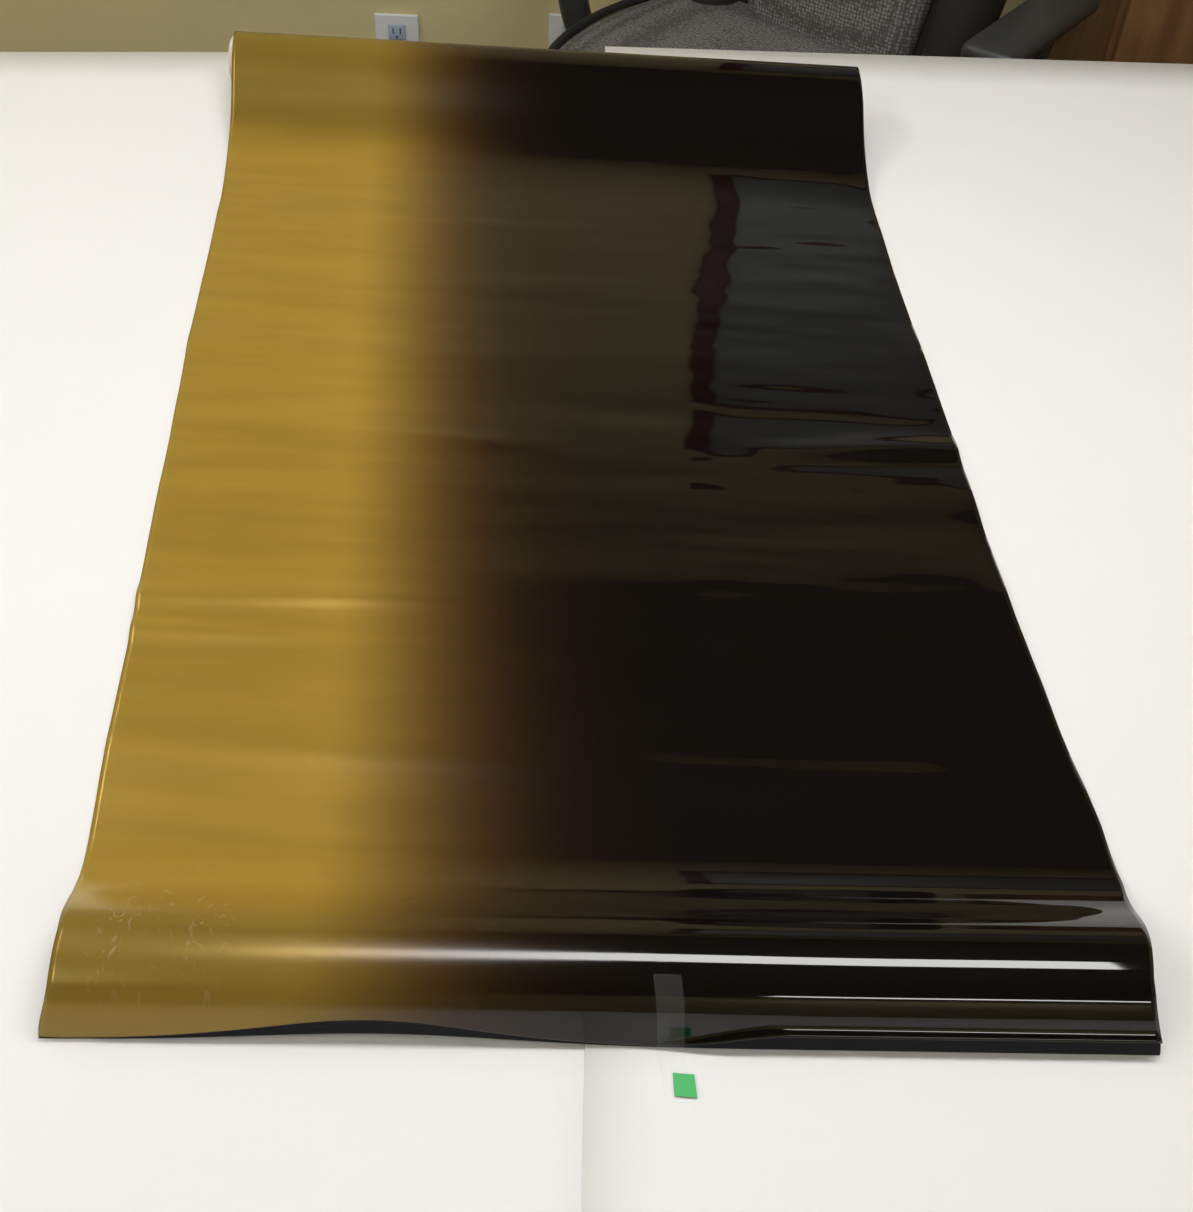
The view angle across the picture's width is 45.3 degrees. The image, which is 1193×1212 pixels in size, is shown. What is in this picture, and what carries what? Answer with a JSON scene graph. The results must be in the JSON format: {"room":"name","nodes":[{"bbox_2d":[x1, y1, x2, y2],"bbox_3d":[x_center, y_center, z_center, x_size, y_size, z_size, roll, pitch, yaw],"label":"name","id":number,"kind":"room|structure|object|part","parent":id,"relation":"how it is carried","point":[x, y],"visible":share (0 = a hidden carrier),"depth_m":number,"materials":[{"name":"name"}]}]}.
{"room":"workspace","nodes":[
{"label":"workspace","id":0,"kind":"room"},
{"bbox_2d":[0,0,1025,51],"bbox_3d":[0.081,-1.849,2.115,5.200,2.650,0.100,3,46,0],"label":"wall","id":1,"kind":"structure","parent":0,"point":[25,25],"depth_m":2.80,"materials":[{"name":"paint"}]},
{"bbox_2d":[374,13,419,41],"bbox_3d":[-0.392,-1.109,2.825,0.086,0.120,0.011,3,46,0],"label":"wall outlet","id":2,"kind":"object","parent":1,"relation":"attached to","point":[404,27],"visible":0.34,"depth_m":2.80,"materials":[{"name":"plastic"}]},
{"bbox_2d":[388,24,405,39],"bbox_3d":[-0.391,-1.126,2.803,0.034,0.030,0.004,2,46,0],"label":"socket","id":3,"kind":"object","parent":2,"relation":"attached to","point":[395,31],"depth_m":2.80,"materials":[{"name":"white plastic"}]},
{"bbox_2d":[548,13,565,47],"bbox_3d":[-0.052,-1.104,2.815,0.086,0.120,0.011,3,46,0],"label":"wall outlet","id":4,"kind":"object","parent":1,"relation":"attached to","point":[556,27],"visible":0.11,"depth_m":2.79,"materials":[{"name":"plastic"}]},
{"bbox_3d":[-0.043,0.993,1.285,5.400,0.100,5.350,2,46,0],"label":"floor","id":5,"kind":"structure","parent":0,"visible":0},
{"bbox_2d":[548,0,1099,59],"bbox_3d":[0.296,-0.908,2.258,0.895,1.152,0.688,31,52,25],"label":"office chair","id":6,"kind":"object","parent":5,"relation":"on","point":[941,28],"visible":0.2,"depth_m":2.33,"materials":[{"name":"grey fabric"}]},
{"bbox_3d":[0.035,-1.036,2.400,0.233,0.315,0.080,31,52,25],"label":"arm","id":7,"kind":"part","parent":6,"relation":"part of","materials":[{"name":"plastic"}]},
{"bbox_2d":[559,0,858,53],"bbox_3d":[0.233,-0.845,2.325,0.640,0.085,0.600,31,52,25],"label":"seat cushion","id":8,"kind":"object","parent":6,"relation":"on","point":[744,25],"depth_m":2.38,"materials":[{"name":"grey fabric"}]},
{"bbox_2d":[747,0,932,55],"bbox_3d":[0.420,-1.164,2.223,0.350,0.700,0.070,31,40,25],"label":"cushion","id":9,"kind":"object","parent":6,"relation":"on","point":[874,27],"depth_m":2.32,"materials":[{"name":"grey fabric"}]},
{"bbox_3d":[0.533,-0.739,2.134,0.250,0.313,0.080,31,52,25],"label":"arm","id":10,"kind":"part","parent":6,"relation":"part of","materials":[{"name":"plastic"}]},
{"bbox_2d":[1047,0,1192,63],"bbox_3d":[1.396,-1.017,2.494,1.140,1.030,0.460,3,46,0],"label":"base cabinet","id":11,"kind":"object","parent":5,"relation":"on","point":[1141,31],"visible":0.1,"depth_m":2.33,"materials":[{"name":"brown wood"}]},
{"bbox_3d":[1.115,-0.895,2.351,0.530,0.910,0.020,2,46,0],"label":"door","id":12,"kind":"part","parent":11,"relation":"part of","materials":[{"name":"brown wood"}]},
{"bbox_3d":[-0.014,0.252,1.409,3.200,0.749,1.790,0,46,-3],"label":"table","id":13,"kind":"object","parent":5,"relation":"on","visible":0},
{"bbox_2d":[0,52,584,1211],"bbox_3d":[-0.722,-0.081,1.179,1.550,0.001,1.807,3,46,0],"label":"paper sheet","id":14,"kind":"object","parent":13,"relation":"on","point":[113,164],"visible":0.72,"depth_m":1.03,"materials":[{"name":"white paper"}]},
{"bbox_2d":[38,31,1162,1097],"bbox_3d":[-0.034,-0.197,1.271,0.727,0.067,1.307,-1,46,-3],"label":"film","id":15,"kind":"object","parent":14,"relation":"on","point":[573,604],"depth_m":1.11,"materials":[{"name":"plastic"}]},
{"bbox_3d":[0.048,0.258,0.853,0.020,0.042,0.064,-5,47,-7],"label":"tape strip","id":16,"kind":"part","parent":15,"relation":"part of","materials":[{"name":"green plastic"}]},
{"bbox_2d":[582,46,1192,1211],"bbox_3d":[0.792,-0.037,1.198,1.620,0.001,1.865,3,46,0],"label":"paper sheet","id":17,"kind":"object","parent":13,"relation":"on","point":[1034,216],"visible":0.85,"depth_m":1.17,"materials":[{"name":"white paper"}]}
]}

